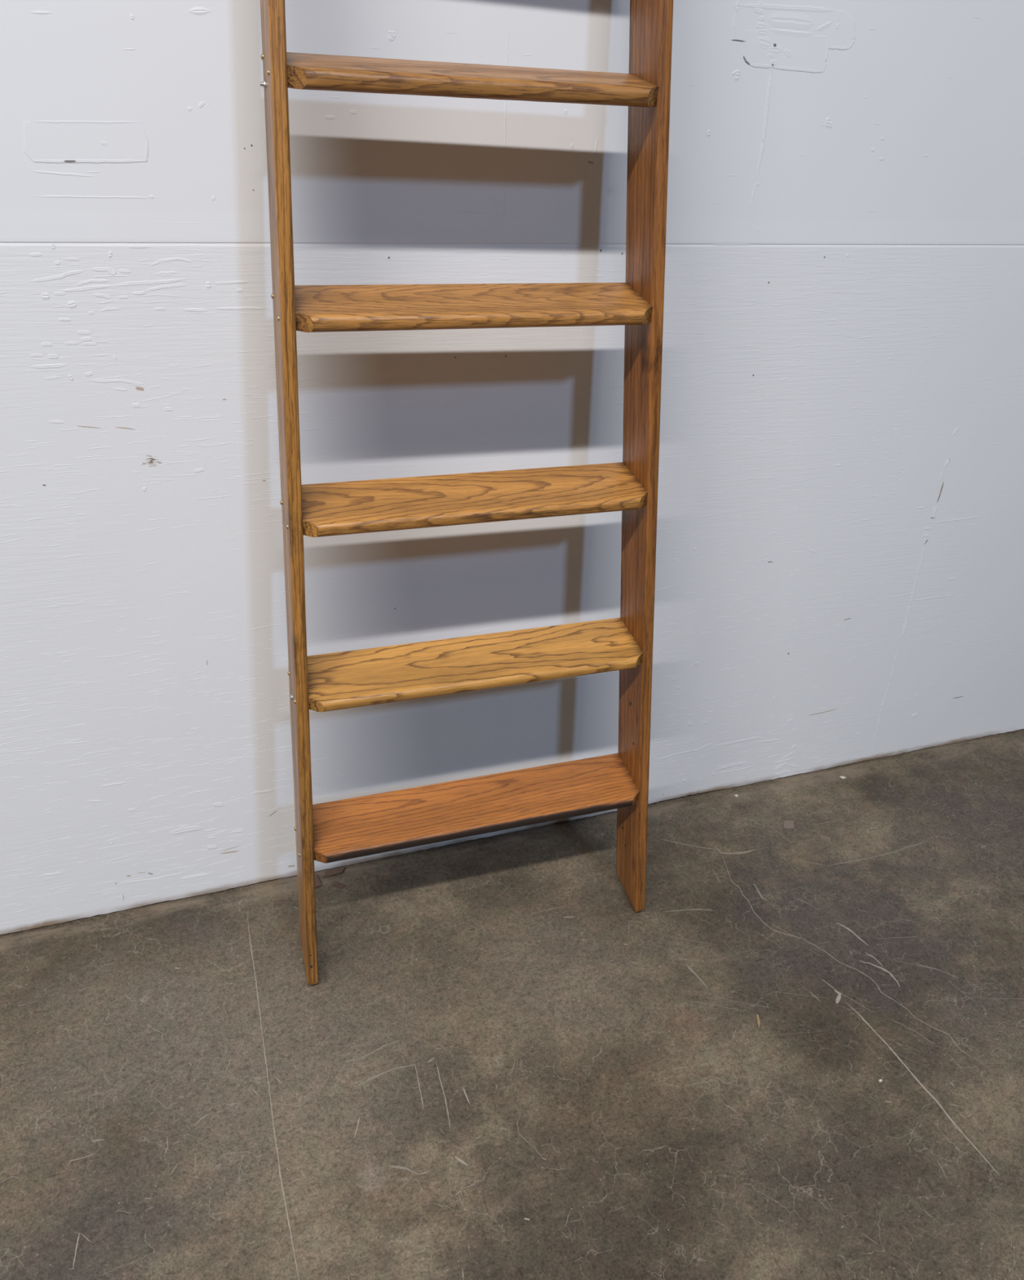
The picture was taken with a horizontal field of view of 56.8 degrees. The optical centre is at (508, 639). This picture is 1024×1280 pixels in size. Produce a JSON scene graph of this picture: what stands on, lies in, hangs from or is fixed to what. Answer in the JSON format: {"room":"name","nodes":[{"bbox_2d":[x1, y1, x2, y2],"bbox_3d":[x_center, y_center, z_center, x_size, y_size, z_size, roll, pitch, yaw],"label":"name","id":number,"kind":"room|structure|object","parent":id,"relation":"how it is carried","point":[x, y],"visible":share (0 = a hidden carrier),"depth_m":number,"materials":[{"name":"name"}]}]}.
{"room":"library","nodes":[
{"label":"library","id":0,"kind":"room"},
{"bbox_2d":[0,0,1023,934],"bbox_3d":[0.222,-1.389,1.311,12.000,4.250,0.013,-8,30,-18],"label":"wall","id":1,"kind":"structure","parent":0,"point":[840,563],"depth_m":1.74,"materials":[{"name":"paint"}]},
{"bbox_2d":[0,728,1023,1279],"bbox_3d":[1.969,2.994,-2.217,12.000,0.100,11.020,-8,30,-18],"label":"floor","id":2,"kind":"structure","parent":0,"point":[496,1065],"depth_m":1.70,"materials":[{"name":"concrete"}]},
{"bbox_2d":[315,873,321,887],"bbox_3d":[-0.425,0.527,2.072,0.027,0.005,0.041,-8,30,-18],"label":"chip","id":3,"kind":"object","parent":2,"relation":"on","point":[317,883],"visible":0.44,"depth_m":2.07,"materials":[{"name":"brown concrete"}]},
{"bbox_2d":[322,866,345,878],"bbox_3d":[-0.387,0.514,2.099,0.052,0.008,0.017,-8,30,-18],"label":"chip","id":4,"kind":"object","parent":2,"relation":"on","point":[336,871],"visible":1,"depth_m":2.10,"materials":[{"name":"brown concrete"}]},
{"bbox_2d":[332,882,346,888],"bbox_3d":[-0.370,0.536,2.068,0.028,0.004,0.012,14,30,20],"label":"chip","id":5,"kind":"object","parent":2,"relation":"on","point":[336,884],"visible":1,"depth_m":2.07,"materials":[{"name":"brown concrete"}]},
{"bbox_2d":[260,0,673,985],"bbox_3d":[-0.053,-0.480,1.492,0.712,2.360,0.315,-7,30,-17],"label":"ladder","id":6,"kind":"object","parent":2,"relation":"on","point":[334,831],"visible":1,"depth_m":1.58,"materials":[{"name":"orange wood"}]},
{"bbox_2d":[756,1013,759,1026],"bbox_3d":[0.473,0.720,1.788,0.005,0.002,0.034,5,28,5],"label":"straw piece","id":7,"kind":"object","parent":2,"relation":"on","point":[757,1015],"visible":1,"depth_m":1.79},
{"bbox_2d":[783,820,794,828],"bbox_3d":[0.684,0.450,2.308,0.024,0.001,0.038,9,29,12],"label":"scrap","id":8,"kind":"object","parent":2,"relation":"on","point":[788,824],"visible":1,"depth_m":2.31,"materials":[{"name":"grey paper"}]}
]}

